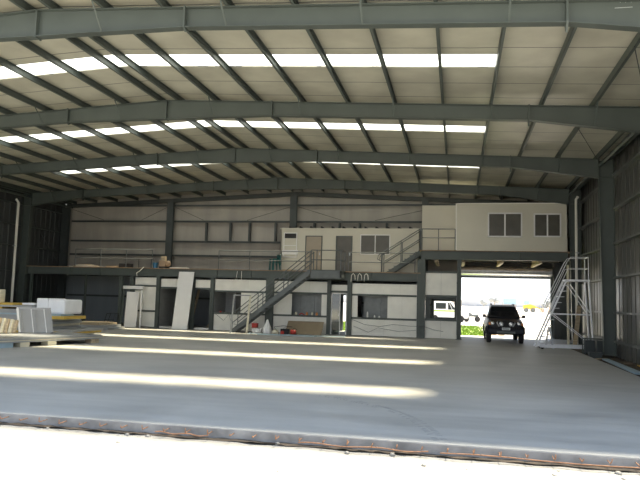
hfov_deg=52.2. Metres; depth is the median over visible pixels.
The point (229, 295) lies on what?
wall
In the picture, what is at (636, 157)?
beam
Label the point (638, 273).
rail
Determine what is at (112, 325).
board
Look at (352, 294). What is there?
rail
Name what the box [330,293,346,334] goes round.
door
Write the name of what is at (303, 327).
sheet
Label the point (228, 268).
plank
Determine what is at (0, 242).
beam
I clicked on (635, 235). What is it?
rail
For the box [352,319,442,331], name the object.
cable
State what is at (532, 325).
ground
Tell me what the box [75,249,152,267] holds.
guard rail
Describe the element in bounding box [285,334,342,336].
sheet
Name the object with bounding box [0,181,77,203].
purlin
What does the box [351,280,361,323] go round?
wall partition
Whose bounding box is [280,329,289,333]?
case
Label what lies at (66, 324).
sheet
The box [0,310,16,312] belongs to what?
sheet
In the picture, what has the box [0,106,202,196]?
purlin
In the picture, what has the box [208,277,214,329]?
post
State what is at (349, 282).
post
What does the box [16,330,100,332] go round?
sheet
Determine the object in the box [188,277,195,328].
post
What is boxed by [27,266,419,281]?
deck
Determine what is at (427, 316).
window frame
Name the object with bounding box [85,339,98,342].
support block
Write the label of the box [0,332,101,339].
sheet
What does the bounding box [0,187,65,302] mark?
wall
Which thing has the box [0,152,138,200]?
purlin
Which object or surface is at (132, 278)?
post
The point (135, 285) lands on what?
rail
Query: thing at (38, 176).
purlin
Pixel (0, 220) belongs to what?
beam
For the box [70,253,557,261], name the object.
beam
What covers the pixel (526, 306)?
wheel loader
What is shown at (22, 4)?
purlin
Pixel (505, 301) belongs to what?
truck
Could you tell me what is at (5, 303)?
sheet
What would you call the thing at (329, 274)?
guard rail
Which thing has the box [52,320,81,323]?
sheet
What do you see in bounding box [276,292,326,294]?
rail
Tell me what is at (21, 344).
support block
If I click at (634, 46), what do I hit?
rod
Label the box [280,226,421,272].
portable office
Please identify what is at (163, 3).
purlin
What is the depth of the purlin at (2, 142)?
31.42 m
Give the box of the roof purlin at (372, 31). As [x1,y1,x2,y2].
[361,0,423,196]
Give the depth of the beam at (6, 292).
41.11 m
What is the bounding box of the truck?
[502,299,515,306]
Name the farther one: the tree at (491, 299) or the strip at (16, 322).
the tree at (491, 299)
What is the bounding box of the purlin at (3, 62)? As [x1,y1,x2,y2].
[0,57,248,193]
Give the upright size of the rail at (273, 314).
0.100 m
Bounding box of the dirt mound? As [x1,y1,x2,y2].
[620,361,635,365]
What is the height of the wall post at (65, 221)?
7.518 m
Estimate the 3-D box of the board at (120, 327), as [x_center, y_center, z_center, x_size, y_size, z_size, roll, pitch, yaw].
[-11.821,4.654,34.773,2.200,0.109,1.800,0,-5,12]
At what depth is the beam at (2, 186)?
38.88 m
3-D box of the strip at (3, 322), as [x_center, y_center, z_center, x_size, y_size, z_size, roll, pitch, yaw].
[-11.736,3.167,24.184,0.118,0.570,0.336,2,-5,-2]
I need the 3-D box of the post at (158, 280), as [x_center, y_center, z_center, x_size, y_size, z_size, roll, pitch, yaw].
[-9.256,3.538,37.299,0.320,2.929,0.320,0,-5,12]
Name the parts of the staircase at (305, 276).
rail, handrail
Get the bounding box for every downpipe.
[10,198,19,301]
[575,196,578,344]
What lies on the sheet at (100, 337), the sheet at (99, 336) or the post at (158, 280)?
the sheet at (99, 336)
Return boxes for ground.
[0,423,639,479]
[343,303,549,338]
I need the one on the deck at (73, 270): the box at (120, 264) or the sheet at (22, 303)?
the box at (120, 264)
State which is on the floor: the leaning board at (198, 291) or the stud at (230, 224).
the leaning board at (198, 291)
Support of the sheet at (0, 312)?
on the panel at (1, 315)
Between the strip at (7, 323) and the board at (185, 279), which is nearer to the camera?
the strip at (7, 323)
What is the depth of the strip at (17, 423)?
8.89 m
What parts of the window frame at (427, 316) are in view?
panel rail, panel rail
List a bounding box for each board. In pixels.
[80,321,116,324]
[81,324,120,327]
[92,326,124,329]
[172,272,193,329]
[194,289,199,313]
[573,306,580,344]
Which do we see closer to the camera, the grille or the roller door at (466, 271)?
the grille
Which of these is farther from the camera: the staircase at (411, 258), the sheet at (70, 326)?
the staircase at (411, 258)
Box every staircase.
[231,250,313,331]
[377,229,421,271]
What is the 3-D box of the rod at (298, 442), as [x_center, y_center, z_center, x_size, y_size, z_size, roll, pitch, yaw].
[0.559,2.759,8.700,1.752,0.038,0.032,0,-5,12]
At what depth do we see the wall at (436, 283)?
35.12 m
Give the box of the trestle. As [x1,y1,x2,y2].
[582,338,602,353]
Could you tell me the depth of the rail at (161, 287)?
37.24 m
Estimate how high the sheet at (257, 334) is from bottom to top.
0.029 m
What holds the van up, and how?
on the ground at (532, 325)
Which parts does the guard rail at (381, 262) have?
rail, rail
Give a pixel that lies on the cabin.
(441, 217)
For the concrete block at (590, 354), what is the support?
on the dirt strip at (616, 359)
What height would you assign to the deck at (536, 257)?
0.615 m
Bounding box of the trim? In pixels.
[159,326,207,329]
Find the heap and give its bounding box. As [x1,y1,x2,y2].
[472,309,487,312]
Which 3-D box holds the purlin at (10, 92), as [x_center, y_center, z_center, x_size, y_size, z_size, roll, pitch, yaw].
[-8.809,-4.221,28.671,0.074,0.200,27.230,0,-5,12]
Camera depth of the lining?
37.48 m
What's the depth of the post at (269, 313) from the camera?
35.86 m
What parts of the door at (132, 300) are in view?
door, head panel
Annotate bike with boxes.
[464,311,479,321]
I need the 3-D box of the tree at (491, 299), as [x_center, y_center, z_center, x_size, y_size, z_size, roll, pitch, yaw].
[66.719,24.080,250.535,4.281,4.794,3.347,0,-5,12]
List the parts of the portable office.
sill panel, pane, door frame, door, door frame, door, pane, pane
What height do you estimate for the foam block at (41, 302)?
0.633 m
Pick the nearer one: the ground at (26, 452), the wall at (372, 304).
the ground at (26, 452)
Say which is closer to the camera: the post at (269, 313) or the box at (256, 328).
the box at (256, 328)
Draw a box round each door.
[120,286,143,327]
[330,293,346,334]
[461,266,553,338]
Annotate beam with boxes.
[0,0,639,41]
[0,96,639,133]
[0,185,72,208]
[0,198,62,213]
[0,220,61,231]
[0,242,60,250]
[6,292,57,293]
[68,274,416,282]
[70,240,279,242]
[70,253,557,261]
[72,220,421,222]
[73,204,455,206]
[567,151,639,214]
[567,191,639,237]
[568,133,638,195]
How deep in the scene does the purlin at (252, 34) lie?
19.49 m
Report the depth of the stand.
34.24 m
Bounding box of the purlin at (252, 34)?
[221,0,373,194]
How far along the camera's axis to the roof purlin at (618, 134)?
24.93 m
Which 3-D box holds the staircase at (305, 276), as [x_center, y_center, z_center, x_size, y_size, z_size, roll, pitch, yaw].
[-2.521,2.768,35.014,4.369,4.419,0.928,0,-5,12]
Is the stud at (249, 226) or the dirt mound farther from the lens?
the stud at (249, 226)
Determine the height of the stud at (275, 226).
1.160 m
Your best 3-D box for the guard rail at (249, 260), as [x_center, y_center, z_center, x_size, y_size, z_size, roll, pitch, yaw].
[-3.029,1.134,36.223,5.590,1.064,0.140,0,-5,12]
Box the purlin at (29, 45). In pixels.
[16,41,271,192]
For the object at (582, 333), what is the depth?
24.89 m
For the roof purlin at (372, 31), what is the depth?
18.80 m
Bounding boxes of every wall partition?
[159,276,177,325]
[213,278,237,325]
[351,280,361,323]
[424,280,425,335]
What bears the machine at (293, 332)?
on the floor
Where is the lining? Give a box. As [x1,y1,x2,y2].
[461,262,567,338]
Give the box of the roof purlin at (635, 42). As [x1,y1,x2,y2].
[527,32,639,200]
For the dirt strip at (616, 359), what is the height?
0.060 m
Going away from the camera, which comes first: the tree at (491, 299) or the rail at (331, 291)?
the rail at (331, 291)
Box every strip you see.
[0,318,5,332]
[0,422,639,471]
[3,318,10,332]
[8,319,14,333]
[12,320,18,333]
[572,349,639,376]
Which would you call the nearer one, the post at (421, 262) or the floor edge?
the floor edge
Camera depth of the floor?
13.92 m
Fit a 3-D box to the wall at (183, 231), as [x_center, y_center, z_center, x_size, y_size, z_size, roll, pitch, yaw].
[-1.550,1.196,40.693,32.200,8.928,0.046,0,-5,12]
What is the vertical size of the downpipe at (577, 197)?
7.376 m
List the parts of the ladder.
guard rail, knee rail, guard rail, knee rail, leg, leg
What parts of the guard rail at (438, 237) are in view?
rail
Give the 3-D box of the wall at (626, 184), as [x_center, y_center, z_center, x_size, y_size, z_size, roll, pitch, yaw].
[11.411,0.450,24.015,0.032,8.110,27.350,0,-5,12]
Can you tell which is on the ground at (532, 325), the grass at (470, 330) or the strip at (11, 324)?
the grass at (470, 330)
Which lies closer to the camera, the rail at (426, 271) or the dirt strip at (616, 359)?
the dirt strip at (616, 359)
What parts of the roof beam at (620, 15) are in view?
splice plate, splice plate, splice plate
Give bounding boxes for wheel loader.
[523,301,543,311]
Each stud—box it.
[205,223,207,240]
[229,223,231,240]
[248,223,250,240]
[274,223,276,241]
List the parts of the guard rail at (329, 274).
rail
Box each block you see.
[0,289,5,302]
[0,343,12,347]
[14,342,29,346]
[37,298,61,307]
[41,341,56,345]
[48,299,81,313]
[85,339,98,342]
[588,352,601,357]
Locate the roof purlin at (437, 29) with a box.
[433,0,449,197]
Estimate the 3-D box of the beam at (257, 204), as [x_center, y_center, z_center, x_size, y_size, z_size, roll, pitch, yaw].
[-1.450,-2.142,40.796,30.900,0.120,0.300,0,-5,12]
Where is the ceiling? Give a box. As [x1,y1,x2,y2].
[0,0,639,200]
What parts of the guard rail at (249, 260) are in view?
rail, rail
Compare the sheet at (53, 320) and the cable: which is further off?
the cable
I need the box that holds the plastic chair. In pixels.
[269,254,280,269]
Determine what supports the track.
on the floor
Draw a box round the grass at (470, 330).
[343,321,482,335]
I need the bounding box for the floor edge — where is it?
[0,413,639,468]
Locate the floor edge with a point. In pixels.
(13, 418)
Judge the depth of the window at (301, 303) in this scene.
36.30 m
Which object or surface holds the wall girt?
attached to the wall at (183, 231)
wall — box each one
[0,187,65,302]
[65,189,567,338]
[135,273,456,338]
[225,279,240,312]
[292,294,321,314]
[363,294,400,335]
[568,134,639,364]
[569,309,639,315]
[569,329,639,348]
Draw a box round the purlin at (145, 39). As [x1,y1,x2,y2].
[93,0,324,192]
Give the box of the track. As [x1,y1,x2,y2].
[319,395,447,440]
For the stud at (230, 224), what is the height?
1.160 m
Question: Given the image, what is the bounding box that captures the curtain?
[461,275,549,277]
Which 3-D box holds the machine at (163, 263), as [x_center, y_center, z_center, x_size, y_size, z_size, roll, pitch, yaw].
[-8.922,1.297,37.799,0.670,0.698,0.350,0,-5,12]
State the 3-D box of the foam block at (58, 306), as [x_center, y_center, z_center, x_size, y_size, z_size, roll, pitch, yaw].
[-10.699,2.803,27.465,0.780,0.603,1.330,0,-5,12]
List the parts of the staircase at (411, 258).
handrail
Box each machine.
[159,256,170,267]
[290,328,296,334]
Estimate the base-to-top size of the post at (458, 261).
4.119 m
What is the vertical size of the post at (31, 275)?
2.929 m
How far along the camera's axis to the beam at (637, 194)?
25.16 m
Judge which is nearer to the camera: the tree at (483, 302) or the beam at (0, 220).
the beam at (0, 220)
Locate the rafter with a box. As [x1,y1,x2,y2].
[67,192,550,207]
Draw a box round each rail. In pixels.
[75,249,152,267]
[135,285,155,286]
[161,287,176,288]
[214,312,264,315]
[215,290,265,292]
[218,250,313,269]
[273,314,325,317]
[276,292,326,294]
[310,250,345,278]
[331,291,346,292]
[348,252,415,272]
[351,317,415,320]
[352,294,416,296]
[421,228,455,249]
[426,271,456,272]
[566,232,639,261]
[569,272,639,285]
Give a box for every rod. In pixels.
[155,431,207,436]
[298,442,428,451]
[440,452,639,467]
[634,46,639,73]
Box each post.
[28,274,33,302]
[56,207,70,298]
[82,275,86,320]
[117,275,123,324]
[130,276,134,291]
[153,276,160,327]
[165,202,174,267]
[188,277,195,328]
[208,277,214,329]
[265,279,273,329]
[289,195,297,280]
[325,280,330,334]
[346,280,351,335]
[415,259,424,337]
[422,200,428,279]
[456,260,461,339]
[559,261,566,339]
[567,265,569,343]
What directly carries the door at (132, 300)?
on the floor
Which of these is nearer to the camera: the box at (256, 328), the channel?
the channel
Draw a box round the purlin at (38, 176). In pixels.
[0,163,117,201]
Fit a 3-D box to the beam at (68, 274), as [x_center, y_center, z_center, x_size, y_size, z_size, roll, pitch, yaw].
[-4.291,2.414,40.952,25.350,0.120,0.300,0,-5,12]
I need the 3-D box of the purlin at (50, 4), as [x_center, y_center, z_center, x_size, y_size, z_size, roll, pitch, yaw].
[-3.822,-4.401,27.641,0.074,0.200,27.230,0,-5,12]
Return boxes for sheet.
[0,302,21,304]
[0,305,36,307]
[0,308,15,310]
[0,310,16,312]
[0,312,73,315]
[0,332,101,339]
[0,335,102,340]
[0,336,103,341]
[0,337,104,342]
[1,317,80,321]
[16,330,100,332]
[17,325,80,328]
[17,327,102,331]
[22,303,36,304]
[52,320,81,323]
[53,323,79,325]
[257,334,316,336]
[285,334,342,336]
[286,321,323,334]
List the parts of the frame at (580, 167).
splice plate, splice plate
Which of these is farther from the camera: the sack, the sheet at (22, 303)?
the sack
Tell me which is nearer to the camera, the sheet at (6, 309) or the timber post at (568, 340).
the sheet at (6, 309)
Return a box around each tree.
[480,299,487,308]
[488,297,499,304]
[541,300,549,307]
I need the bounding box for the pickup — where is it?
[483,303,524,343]
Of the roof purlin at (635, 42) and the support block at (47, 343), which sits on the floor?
the support block at (47, 343)
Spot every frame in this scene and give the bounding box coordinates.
[0,146,618,355]
[16,177,583,344]
[425,295,456,320]
[433,300,453,317]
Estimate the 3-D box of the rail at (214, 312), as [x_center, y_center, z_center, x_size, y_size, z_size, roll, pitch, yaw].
[-4.478,4.094,36.277,3.000,0.100,0.048,0,-5,12]
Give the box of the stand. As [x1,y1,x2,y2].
[230,294,251,332]
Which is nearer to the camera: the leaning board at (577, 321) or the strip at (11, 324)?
the strip at (11, 324)
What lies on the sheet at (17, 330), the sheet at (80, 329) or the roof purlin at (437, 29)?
the sheet at (80, 329)
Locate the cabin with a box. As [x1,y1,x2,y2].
[422,205,455,249]
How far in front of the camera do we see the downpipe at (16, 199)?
38.51 m
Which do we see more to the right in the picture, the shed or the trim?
the shed
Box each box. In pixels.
[119,263,132,267]
[251,327,262,332]
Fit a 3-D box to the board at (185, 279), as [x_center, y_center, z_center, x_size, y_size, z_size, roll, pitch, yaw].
[-7.624,3.361,36.404,0.920,3.211,0.749,0,-5,12]
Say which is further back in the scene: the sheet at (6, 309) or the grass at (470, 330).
the grass at (470, 330)
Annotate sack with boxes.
[262,319,271,333]
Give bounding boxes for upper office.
[456,203,566,251]
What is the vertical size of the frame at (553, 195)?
8.559 m
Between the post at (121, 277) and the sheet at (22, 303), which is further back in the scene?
the post at (121, 277)
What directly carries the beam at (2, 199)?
attached to the wall at (42, 283)
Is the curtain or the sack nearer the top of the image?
the curtain
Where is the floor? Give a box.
[0,323,639,458]
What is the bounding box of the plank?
[228,268,306,270]
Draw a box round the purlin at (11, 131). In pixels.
[0,129,180,197]
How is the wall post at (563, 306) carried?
on the floor
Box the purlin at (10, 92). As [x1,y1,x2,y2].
[0,84,225,195]
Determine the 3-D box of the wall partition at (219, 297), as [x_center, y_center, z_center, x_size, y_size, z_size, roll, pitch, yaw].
[-5.597,3.677,38.662,0.080,3.100,3.860,0,-5,12]
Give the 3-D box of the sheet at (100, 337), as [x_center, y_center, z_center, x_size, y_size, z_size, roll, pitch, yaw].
[-11.206,3.377,21.872,2.095,0.035,8.422,-1,-6,30]
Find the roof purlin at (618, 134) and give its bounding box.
[565,131,624,188]
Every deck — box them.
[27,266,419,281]
[419,250,569,267]
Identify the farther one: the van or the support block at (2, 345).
the van
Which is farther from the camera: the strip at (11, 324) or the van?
the van
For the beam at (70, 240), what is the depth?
41.99 m
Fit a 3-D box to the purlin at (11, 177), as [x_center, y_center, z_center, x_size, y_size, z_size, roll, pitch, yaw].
[-17.667,-3.839,30.494,0.074,0.200,27.230,0,-5,12]
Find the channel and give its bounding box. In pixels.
[602,358,639,374]
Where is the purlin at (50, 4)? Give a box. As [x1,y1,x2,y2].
[38,0,303,191]
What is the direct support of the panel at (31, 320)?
on the sheet at (54, 334)
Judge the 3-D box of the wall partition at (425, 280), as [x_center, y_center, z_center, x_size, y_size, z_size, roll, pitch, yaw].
[5.773,3.772,36.265,0.080,3.100,3.860,0,-5,12]
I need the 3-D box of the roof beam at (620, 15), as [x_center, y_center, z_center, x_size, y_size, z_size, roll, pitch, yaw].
[-6.837,-1.223,15.276,32.000,8.559,1.249,0,-5,12]
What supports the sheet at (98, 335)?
on the sheet at (99, 336)
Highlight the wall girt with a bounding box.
[67,294,209,299]
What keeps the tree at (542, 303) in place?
on the ground at (532, 325)
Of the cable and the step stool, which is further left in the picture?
the cable
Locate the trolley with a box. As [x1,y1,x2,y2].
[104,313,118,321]
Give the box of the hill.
[344,294,549,307]
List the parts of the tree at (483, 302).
crown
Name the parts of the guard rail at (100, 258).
rail, rail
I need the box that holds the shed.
[451,295,463,310]
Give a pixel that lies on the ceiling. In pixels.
(529, 55)
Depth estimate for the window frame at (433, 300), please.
38.57 m
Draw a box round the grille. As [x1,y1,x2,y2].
[496,322,515,326]
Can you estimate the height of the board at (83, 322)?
0.109 m
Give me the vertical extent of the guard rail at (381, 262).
1.064 m
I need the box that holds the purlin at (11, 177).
[3,175,96,202]
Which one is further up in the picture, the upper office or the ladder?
the upper office
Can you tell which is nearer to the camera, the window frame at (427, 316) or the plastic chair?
the window frame at (427, 316)
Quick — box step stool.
[545,327,553,348]
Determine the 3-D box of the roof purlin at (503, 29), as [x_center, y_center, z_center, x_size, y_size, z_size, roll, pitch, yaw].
[6.398,-3.788,25.436,0.074,0.200,27.230,0,-5,12]
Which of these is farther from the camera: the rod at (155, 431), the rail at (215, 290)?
the rail at (215, 290)
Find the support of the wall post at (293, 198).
on the floor
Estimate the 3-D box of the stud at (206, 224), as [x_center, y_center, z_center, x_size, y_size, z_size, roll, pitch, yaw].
[-7.267,-0.522,41.820,0.120,1.160,0.180,0,-5,12]
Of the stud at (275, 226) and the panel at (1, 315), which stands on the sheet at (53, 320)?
the panel at (1, 315)
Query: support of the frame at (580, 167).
on the floor
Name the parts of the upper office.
pane, pane, trim, pane, pane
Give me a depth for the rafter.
40.63 m
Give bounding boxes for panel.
[0,314,85,319]
[16,307,52,332]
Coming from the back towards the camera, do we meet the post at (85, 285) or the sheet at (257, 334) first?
the post at (85, 285)
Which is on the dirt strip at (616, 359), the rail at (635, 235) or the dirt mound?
the dirt mound
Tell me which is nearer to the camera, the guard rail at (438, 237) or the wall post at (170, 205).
the guard rail at (438, 237)
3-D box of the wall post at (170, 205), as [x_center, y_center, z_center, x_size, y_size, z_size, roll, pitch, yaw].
[-9.734,1.462,41.880,0.480,7.865,0.300,0,-5,12]
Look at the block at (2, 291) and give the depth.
27.54 m
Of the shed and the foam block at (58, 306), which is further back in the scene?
the shed
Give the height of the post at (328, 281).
2.929 m
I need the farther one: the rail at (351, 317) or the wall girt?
the wall girt
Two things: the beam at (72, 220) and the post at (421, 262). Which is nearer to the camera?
the post at (421, 262)
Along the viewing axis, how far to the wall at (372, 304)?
35.50 m
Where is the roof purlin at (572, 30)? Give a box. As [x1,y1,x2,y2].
[501,27,576,199]
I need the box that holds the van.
[434,301,468,321]
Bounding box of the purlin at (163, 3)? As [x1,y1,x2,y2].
[155,0,348,193]
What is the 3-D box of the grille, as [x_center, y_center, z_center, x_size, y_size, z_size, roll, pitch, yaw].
[8.869,4.039,31.181,0.900,0.220,0.050,0,-5,12]
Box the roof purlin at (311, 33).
[289,0,398,195]
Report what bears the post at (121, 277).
on the floor
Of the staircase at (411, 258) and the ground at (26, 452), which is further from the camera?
the staircase at (411, 258)
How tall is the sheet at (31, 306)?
0.077 m
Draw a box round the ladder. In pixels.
[533,257,592,348]
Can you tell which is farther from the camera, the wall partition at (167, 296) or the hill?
the hill
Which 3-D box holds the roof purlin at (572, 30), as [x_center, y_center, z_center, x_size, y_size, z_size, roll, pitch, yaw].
[7.863,-3.701,25.120,0.074,0.200,27.230,0,-5,12]
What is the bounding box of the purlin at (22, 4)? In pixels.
[9,0,292,191]
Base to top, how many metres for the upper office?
2.503 m
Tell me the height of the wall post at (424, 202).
7.881 m
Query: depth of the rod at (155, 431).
9.23 m
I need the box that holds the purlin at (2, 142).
[0,139,159,198]
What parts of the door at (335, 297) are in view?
pane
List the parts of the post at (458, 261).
post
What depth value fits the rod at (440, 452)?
8.22 m
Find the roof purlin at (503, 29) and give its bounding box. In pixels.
[474,0,508,198]

